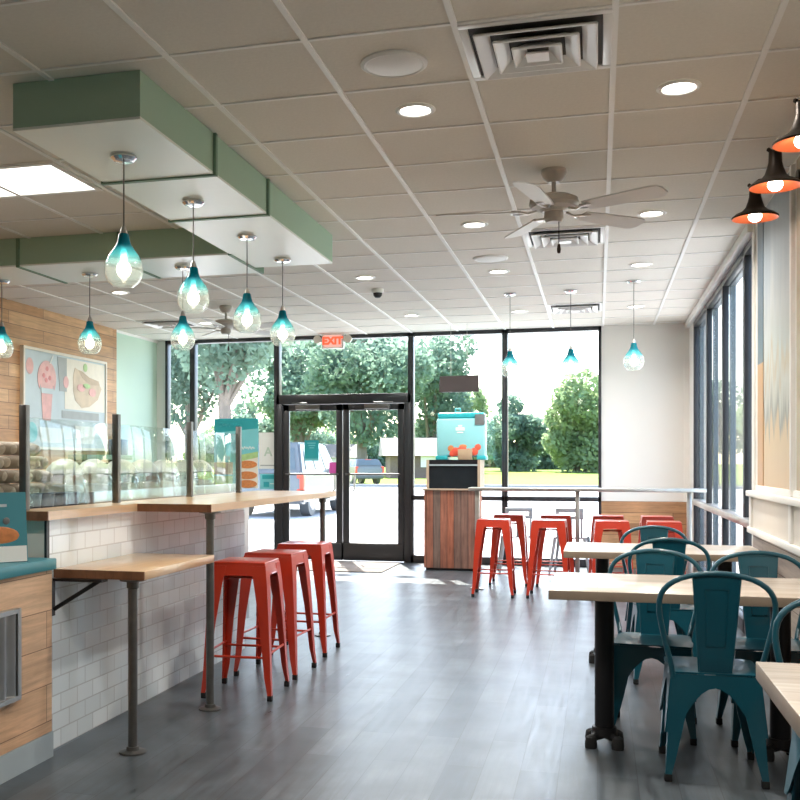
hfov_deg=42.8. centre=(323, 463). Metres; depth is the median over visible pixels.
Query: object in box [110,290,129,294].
recessed light
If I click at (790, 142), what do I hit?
wall lamp
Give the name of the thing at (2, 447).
roll
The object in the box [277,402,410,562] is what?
trim
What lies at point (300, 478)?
tail light
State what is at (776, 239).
wall mural
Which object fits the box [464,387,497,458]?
tree
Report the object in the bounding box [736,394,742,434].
tree
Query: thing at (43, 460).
roll
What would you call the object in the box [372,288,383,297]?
security camera
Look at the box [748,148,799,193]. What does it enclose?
wall lamp
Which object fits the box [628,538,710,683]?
dining chair
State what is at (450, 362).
tree
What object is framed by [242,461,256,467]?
food picture
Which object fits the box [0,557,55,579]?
countertop
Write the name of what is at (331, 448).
house
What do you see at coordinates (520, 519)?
bar stool
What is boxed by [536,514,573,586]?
bar stool
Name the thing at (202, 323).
recessed light
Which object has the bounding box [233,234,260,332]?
pendant lamp
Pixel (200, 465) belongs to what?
glass jar
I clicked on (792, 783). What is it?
dining chair
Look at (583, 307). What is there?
ceiling vent
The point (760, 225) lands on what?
print
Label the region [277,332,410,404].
window
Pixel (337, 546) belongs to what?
door
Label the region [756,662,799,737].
dining table
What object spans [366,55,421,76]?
grille
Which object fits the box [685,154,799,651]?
wall
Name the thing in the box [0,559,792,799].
floor
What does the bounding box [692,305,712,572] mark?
window
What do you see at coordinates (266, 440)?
notice
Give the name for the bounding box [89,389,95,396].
picture
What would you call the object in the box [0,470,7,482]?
roll
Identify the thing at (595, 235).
ceiling vent
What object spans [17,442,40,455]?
roll
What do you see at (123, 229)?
socket
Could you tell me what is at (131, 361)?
wall
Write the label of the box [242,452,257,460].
picture
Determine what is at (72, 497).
tub
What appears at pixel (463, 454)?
kraft box
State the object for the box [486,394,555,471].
tree
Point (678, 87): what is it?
recessed light
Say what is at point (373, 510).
pavement
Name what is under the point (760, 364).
print
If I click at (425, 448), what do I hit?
house
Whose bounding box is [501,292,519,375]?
pendant lamp
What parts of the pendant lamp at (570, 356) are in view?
lamp shade, cord, bulb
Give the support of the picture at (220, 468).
on the poster at (225, 439)
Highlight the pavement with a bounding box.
[249,487,742,570]
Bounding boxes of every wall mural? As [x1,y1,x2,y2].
[755,164,795,496]
[793,156,799,498]
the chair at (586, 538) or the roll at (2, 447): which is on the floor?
the chair at (586, 538)
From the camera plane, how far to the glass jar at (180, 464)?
7.56 m
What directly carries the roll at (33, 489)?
on the roll
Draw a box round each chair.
[497,508,537,572]
[548,508,589,573]
[608,548,701,745]
[620,525,687,634]
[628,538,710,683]
[656,571,778,788]
[710,550,799,747]
[772,599,799,799]
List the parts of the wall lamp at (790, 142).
bulb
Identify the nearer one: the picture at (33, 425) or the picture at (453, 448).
the picture at (33, 425)
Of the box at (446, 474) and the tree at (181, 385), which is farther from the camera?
the tree at (181, 385)
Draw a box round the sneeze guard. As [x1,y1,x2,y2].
[19,405,241,509]
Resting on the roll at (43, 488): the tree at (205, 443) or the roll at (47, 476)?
the roll at (47, 476)
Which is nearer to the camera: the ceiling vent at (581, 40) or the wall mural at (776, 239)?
the ceiling vent at (581, 40)
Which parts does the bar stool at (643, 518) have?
leg, leg, seat, leg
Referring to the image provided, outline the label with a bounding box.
[329,462,335,472]
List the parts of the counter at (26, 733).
inset frame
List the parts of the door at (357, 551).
pull handle, kick plate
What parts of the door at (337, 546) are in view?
kick plate, pull handle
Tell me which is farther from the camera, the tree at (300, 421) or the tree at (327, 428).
the tree at (327, 428)
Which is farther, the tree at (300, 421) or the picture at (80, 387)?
the tree at (300, 421)
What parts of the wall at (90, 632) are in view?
panel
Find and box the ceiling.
[0,0,799,342]
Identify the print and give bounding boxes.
[262,475,273,478]
[758,222,762,364]
[758,362,762,485]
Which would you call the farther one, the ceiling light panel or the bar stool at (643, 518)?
the bar stool at (643, 518)
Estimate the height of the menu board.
1.120 m
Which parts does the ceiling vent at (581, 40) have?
plate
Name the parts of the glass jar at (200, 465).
lid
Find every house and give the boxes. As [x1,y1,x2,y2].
[323,444,367,461]
[378,438,457,477]
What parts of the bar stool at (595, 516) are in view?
leg, seat, leg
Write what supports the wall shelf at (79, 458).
attached to the wall at (131, 361)
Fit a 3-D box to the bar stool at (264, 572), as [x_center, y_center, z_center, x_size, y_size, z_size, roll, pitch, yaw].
[-0.443,0.938,5.858,0.412,0.762,0.412,0,0,12]
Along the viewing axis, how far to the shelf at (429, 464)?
12.48 m
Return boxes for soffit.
[0,70,331,285]
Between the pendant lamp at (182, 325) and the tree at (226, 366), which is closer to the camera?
the pendant lamp at (182, 325)
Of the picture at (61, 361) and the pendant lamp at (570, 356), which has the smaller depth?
the pendant lamp at (570, 356)
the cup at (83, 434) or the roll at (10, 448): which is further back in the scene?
the cup at (83, 434)
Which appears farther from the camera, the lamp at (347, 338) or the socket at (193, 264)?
the lamp at (347, 338)
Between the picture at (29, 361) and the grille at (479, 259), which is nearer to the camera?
the grille at (479, 259)
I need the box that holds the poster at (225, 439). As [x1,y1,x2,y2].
[214,418,257,487]
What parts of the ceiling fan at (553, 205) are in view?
blade, blade arm, blade, blade, blade arm, blade arm, pull chain, blade arm, blade arm, blade, blade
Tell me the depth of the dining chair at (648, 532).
7.18 m
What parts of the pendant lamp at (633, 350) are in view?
lamp shade, bulb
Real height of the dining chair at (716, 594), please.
0.879 m
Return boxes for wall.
[0,297,156,485]
[27,508,244,748]
[157,323,688,569]
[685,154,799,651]
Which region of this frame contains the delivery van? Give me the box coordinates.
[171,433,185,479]
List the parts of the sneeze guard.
post, post, post, post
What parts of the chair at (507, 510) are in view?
leg, leg, seat, backrest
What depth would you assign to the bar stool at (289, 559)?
6.30 m
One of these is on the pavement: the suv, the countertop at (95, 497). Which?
the suv
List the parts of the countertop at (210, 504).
pipe leg, pipe leg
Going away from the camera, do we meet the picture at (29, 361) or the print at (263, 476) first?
the picture at (29, 361)
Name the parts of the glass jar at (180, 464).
lid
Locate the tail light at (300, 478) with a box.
[297,475,304,490]
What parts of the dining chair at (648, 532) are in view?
leg, leg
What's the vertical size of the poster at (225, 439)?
0.970 m
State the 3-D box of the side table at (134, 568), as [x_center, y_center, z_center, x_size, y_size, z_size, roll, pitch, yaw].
[-0.915,0.903,5.019,0.453,0.832,0.905,0,0,15]
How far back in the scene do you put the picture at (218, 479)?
14.18 m
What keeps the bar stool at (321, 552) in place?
on the floor
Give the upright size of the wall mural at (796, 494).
1.893 m
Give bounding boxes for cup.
[39,427,63,442]
[75,426,95,443]
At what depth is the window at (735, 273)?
9.17 m
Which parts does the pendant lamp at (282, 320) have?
lamp shade, cord, bulb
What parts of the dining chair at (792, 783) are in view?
leg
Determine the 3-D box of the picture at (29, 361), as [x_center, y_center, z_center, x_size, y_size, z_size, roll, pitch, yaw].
[-3.199,-1.061,11.077,0.002,0.180,0.150,0,0,15]
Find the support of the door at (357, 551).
in the wall at (645, 411)
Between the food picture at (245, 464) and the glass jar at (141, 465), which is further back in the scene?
the food picture at (245, 464)
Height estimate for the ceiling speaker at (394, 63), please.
0.023 m
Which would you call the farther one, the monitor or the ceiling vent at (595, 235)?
the monitor
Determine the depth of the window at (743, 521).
7.83 m
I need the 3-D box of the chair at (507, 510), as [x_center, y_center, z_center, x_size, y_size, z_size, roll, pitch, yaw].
[2.347,0.925,12.262,0.488,0.793,0.488,0,0,7]
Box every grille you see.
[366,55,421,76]
[476,257,504,261]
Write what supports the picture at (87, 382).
attached to the menu board
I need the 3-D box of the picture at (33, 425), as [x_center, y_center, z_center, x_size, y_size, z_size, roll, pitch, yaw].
[-3.189,-0.341,11.115,0.002,0.220,0.240,0,0,15]
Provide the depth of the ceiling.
5.54 m
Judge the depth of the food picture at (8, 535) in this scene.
4.36 m
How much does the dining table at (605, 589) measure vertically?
0.760 m
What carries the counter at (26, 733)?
on the floor
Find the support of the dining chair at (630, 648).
on the floor
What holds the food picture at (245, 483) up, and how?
attached to the poster at (225, 439)
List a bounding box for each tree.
[171,341,313,418]
[171,344,273,459]
[182,425,213,467]
[231,400,273,441]
[242,341,335,442]
[290,427,335,443]
[299,338,436,458]
[323,426,356,443]
[367,427,397,466]
[415,335,478,437]
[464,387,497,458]
[472,454,498,467]
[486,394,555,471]
[530,440,568,469]
[541,368,597,472]
[712,379,742,483]
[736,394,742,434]
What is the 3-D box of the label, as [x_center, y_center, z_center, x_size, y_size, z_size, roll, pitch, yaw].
[0.154,0.067,13.748,0.150,0.155,0.002,0,0,15]
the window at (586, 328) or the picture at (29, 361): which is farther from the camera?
the window at (586, 328)
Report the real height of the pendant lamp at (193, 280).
0.642 m
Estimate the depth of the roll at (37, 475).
5.45 m
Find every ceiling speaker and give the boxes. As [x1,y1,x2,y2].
[360,49,427,77]
[473,254,507,262]
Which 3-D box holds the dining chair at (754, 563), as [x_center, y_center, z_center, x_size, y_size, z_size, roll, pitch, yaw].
[2.141,0.879,4.901,0.471,0.879,0.467,0,0,12]
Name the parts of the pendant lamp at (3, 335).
cord, bulb, lamp shade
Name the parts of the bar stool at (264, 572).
leg, leg, seat, leg, leg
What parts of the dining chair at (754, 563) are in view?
leg, leg, seat, leg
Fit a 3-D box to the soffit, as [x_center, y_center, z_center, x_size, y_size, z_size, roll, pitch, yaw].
[-2.099,-1.615,6.660,3.675,0.224,3.565,0,0,15]
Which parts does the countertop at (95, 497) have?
rail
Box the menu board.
[20,345,106,450]
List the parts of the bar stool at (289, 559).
leg, leg, seat, leg, leg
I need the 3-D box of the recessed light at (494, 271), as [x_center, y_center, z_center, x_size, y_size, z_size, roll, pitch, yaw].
[1.578,-1.722,9.145,0.200,0.012,0.200,0,0,15]
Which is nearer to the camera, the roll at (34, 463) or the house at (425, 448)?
the roll at (34, 463)
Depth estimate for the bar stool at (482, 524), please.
10.02 m
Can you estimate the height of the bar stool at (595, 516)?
0.762 m
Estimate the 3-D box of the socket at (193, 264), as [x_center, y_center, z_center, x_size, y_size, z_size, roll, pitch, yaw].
[-0.749,-1.109,5.858,0.044,0.115,0.044,0,0,15]
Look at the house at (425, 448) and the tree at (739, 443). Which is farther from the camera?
the house at (425, 448)
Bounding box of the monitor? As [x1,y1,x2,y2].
[439,375,478,392]
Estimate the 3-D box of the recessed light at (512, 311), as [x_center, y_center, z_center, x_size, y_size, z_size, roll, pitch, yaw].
[2.227,-1.722,11.549,0.200,0.012,0.200,0,0,15]
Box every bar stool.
[201,557,289,701]
[234,549,316,679]
[271,540,339,657]
[471,518,515,597]
[489,513,528,586]
[526,519,570,598]
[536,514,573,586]
[589,514,623,572]
[591,519,632,573]
[636,515,673,573]
[646,520,685,573]
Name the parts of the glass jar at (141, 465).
lid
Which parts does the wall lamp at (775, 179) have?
bulb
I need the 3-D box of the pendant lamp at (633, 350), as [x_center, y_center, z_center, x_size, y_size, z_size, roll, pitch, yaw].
[2.938,-1.304,9.617,0.189,0.850,0.189,0,0,15]
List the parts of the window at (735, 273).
sill rail, frame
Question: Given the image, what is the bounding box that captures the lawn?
[198,464,742,485]
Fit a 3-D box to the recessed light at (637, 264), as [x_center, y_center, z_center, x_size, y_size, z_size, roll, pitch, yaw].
[2.756,-1.722,8.827,0.200,0.012,0.200,0,0,15]
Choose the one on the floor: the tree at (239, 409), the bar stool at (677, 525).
the bar stool at (677, 525)
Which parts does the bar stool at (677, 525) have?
seat, leg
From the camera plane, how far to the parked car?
60.14 m
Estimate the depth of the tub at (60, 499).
5.41 m
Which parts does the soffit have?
panel, cross panel, panel, panel, panel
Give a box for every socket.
[120,226,127,232]
[190,261,196,266]
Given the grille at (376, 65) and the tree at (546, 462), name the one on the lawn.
the tree at (546, 462)
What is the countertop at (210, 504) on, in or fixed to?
on the floor
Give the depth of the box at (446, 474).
12.50 m
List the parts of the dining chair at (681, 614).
leg, seat, leg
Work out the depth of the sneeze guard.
5.52 m
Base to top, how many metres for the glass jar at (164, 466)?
0.285 m
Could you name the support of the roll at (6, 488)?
on the roll
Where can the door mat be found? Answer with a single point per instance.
(340, 566)
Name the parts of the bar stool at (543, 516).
leg, seat, leg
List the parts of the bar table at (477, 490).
post, post, rail, post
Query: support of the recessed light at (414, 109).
in the ceiling
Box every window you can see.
[165,340,191,480]
[192,337,276,551]
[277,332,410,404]
[411,329,504,564]
[505,326,600,566]
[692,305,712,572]
[703,281,729,570]
[719,249,743,632]
[739,237,751,634]
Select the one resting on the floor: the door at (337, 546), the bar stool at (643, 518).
the bar stool at (643, 518)
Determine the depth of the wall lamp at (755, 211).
5.66 m
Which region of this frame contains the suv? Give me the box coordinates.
[242,442,335,515]
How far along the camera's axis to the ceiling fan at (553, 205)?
5.93 m
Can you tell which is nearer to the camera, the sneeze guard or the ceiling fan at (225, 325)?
the sneeze guard
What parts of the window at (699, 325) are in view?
sill rail, pane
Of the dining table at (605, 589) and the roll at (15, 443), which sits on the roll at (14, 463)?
the roll at (15, 443)
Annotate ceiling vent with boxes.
[136,319,197,328]
[457,8,612,80]
[524,226,605,248]
[547,303,602,313]
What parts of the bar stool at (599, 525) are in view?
leg, leg, seat, leg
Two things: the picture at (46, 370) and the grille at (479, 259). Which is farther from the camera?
the picture at (46, 370)
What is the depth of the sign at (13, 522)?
4.38 m
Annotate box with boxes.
[109,439,127,454]
[426,460,483,488]
[458,449,471,459]
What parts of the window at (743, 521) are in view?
sill rail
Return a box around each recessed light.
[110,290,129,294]
[198,322,210,324]
[354,275,374,279]
[395,102,435,117]
[403,314,419,316]
[461,221,487,228]
[488,269,509,273]
[510,310,527,312]
[626,305,644,307]
[629,262,651,266]
[637,209,666,217]
[656,79,701,95]
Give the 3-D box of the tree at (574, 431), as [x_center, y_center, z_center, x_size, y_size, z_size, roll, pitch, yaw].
[29.053,-3.645,114.773,8.784,13.933,10.959,0,0,15]
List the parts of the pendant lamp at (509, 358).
lamp shade, bulb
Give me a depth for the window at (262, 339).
14.15 m
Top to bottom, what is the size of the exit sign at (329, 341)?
0.198 m
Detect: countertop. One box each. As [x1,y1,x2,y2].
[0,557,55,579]
[26,490,335,711]
[78,483,248,617]
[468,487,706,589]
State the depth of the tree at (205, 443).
179.36 m
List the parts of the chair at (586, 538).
leg, leg, backrest, seat, leg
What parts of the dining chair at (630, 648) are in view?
leg, leg, seat, leg, leg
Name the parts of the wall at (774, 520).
head trim, wainscot panel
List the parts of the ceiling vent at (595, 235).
plate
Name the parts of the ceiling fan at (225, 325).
blade, blade, blade, blade, blade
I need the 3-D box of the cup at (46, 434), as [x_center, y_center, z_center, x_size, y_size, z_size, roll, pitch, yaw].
[-3.078,-0.316,11.526,0.002,0.170,0.550,0,0,15]
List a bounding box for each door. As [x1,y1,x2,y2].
[283,403,342,559]
[343,401,403,561]
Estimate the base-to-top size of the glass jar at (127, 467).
0.285 m
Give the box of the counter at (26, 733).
[0,557,55,784]
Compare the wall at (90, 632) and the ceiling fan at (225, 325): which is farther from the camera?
the ceiling fan at (225, 325)
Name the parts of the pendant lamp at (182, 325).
lamp shade, cord, bulb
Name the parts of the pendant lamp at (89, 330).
cord, bulb, lamp shade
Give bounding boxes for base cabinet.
[422,488,481,570]
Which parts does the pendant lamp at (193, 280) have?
bulb, lamp shade, cord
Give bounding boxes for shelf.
[68,454,131,464]
[429,464,477,465]
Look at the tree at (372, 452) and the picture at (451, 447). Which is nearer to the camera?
the picture at (451, 447)
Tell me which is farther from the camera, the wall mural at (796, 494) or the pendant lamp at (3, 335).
the pendant lamp at (3, 335)
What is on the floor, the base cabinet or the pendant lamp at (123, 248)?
the base cabinet
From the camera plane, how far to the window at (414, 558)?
13.39 m
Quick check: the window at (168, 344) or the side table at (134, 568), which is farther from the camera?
the window at (168, 344)
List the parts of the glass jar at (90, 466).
lid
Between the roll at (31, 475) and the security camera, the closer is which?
the roll at (31, 475)
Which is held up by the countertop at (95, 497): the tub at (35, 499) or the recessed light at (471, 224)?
the tub at (35, 499)
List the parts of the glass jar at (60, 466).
lid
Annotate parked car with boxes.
[350,459,383,483]
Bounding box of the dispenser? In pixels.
[436,408,487,459]
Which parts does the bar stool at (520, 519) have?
leg, leg, seat, leg, leg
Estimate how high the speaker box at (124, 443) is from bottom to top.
0.198 m
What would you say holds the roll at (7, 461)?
on the roll at (3, 475)
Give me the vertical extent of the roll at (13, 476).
0.072 m
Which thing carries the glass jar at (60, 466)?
on the countertop at (95, 497)
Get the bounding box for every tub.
[30,494,41,508]
[32,493,55,507]
[47,492,67,506]
[66,492,79,505]
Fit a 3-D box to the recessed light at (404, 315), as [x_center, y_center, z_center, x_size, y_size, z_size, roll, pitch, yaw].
[1.028,-1.722,11.862,0.200,0.012,0.200,0,0,15]
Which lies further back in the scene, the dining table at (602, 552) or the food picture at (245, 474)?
the food picture at (245, 474)
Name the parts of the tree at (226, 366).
crown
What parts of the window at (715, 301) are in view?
sill rail, frame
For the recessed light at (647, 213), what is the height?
0.012 m
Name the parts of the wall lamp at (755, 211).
lamp shade, bulb, arm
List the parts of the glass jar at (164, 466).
lid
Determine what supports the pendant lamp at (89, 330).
hanging from the soffit
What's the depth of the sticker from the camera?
14.01 m
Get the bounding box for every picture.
[0,527,18,543]
[26,358,32,373]
[30,422,37,441]
[37,361,55,420]
[57,357,66,391]
[63,376,68,387]
[73,368,101,407]
[77,384,84,391]
[79,370,99,385]
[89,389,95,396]
[214,462,232,474]
[214,476,232,483]
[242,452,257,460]
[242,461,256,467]
[242,471,256,478]
[242,480,256,487]
[448,444,466,450]
[449,444,480,456]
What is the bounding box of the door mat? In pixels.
[297,560,400,572]
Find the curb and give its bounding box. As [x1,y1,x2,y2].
[213,483,742,488]
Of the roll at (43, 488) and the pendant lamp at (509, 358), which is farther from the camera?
the pendant lamp at (509, 358)
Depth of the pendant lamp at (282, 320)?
7.49 m
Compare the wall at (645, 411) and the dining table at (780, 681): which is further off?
the wall at (645, 411)
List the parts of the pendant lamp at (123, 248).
lamp shade, cord, bulb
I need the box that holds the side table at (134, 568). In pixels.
[52,553,213,755]
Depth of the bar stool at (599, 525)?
9.73 m
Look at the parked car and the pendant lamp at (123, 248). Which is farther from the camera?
the parked car
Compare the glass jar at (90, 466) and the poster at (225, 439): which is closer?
the glass jar at (90, 466)
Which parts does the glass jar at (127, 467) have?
lid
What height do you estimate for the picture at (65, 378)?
0.140 m
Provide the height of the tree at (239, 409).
10.897 m
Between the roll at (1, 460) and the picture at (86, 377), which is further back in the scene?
the picture at (86, 377)
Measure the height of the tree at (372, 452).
12.820 m
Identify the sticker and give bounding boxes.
[260,474,273,488]
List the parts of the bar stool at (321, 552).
leg, leg, seat, leg, leg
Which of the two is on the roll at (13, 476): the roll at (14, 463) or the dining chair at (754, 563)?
the roll at (14, 463)
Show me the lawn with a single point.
(492, 476)
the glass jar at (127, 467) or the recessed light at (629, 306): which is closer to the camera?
the glass jar at (127, 467)
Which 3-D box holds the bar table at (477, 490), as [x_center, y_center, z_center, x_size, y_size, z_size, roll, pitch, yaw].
[2.664,0.786,10.385,2.330,1.065,0.280,0,0,15]
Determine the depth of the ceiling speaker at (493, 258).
8.52 m
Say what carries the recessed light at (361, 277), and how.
in the ceiling
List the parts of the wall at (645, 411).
corner trim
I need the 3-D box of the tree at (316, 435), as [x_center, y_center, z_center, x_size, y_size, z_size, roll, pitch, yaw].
[-3.111,-0.721,163.368,11.585,12.405,13.123,0,0,15]
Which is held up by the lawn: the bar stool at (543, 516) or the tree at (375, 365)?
the tree at (375, 365)
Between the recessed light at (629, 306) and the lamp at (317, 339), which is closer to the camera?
the recessed light at (629, 306)
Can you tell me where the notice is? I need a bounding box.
[259,433,273,468]
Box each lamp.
[0,279,13,356]
[78,272,101,352]
[104,152,142,287]
[170,264,194,347]
[177,198,209,312]
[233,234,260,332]
[270,257,294,345]
[313,335,321,343]
[344,334,351,342]
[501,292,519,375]
[561,289,579,374]
[623,279,643,370]
[731,169,799,223]
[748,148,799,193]
[772,98,799,151]
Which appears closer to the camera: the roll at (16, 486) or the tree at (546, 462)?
the roll at (16, 486)
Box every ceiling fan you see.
[162,305,279,350]
[436,166,667,253]
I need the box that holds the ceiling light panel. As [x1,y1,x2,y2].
[0,162,103,198]
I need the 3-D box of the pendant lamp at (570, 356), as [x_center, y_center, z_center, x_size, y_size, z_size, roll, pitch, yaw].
[2.473,-1.304,10.156,0.189,0.850,0.189,0,0,15]
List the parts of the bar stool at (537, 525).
leg, leg, seat, leg, leg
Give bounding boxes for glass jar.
[43,459,86,504]
[73,459,111,504]
[101,459,139,489]
[124,459,160,488]
[146,459,180,487]
[167,460,198,486]
[183,460,214,485]
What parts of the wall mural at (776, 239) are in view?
panel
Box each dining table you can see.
[548,572,799,761]
[563,542,756,663]
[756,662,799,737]
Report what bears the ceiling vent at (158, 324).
in the ceiling
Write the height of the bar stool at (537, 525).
0.762 m
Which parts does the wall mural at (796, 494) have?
panel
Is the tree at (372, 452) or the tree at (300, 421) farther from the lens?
the tree at (372, 452)
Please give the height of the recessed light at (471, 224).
0.012 m
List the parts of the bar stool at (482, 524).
leg, leg, seat, leg, leg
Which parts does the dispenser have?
lid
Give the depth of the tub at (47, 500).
5.29 m
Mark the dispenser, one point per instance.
(456, 430)
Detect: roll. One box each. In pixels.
[0,441,16,454]
[0,443,4,454]
[0,456,10,468]
[0,458,3,468]
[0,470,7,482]
[0,470,18,483]
[0,485,15,491]
[4,456,18,468]
[8,484,18,491]
[11,442,18,454]
[14,470,32,482]
[14,483,38,493]
[16,456,39,469]
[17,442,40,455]
[30,456,47,467]
[30,470,41,481]
[30,483,48,492]
[36,470,52,482]
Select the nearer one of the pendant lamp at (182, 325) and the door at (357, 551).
the pendant lamp at (182, 325)
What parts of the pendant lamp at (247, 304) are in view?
lamp shade, bulb, cord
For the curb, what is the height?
0.230 m
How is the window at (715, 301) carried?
in the wall at (774, 520)
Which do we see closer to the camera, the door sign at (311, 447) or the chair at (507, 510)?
the chair at (507, 510)
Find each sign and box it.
[0,492,27,562]
[304,440,318,460]
[313,334,351,348]

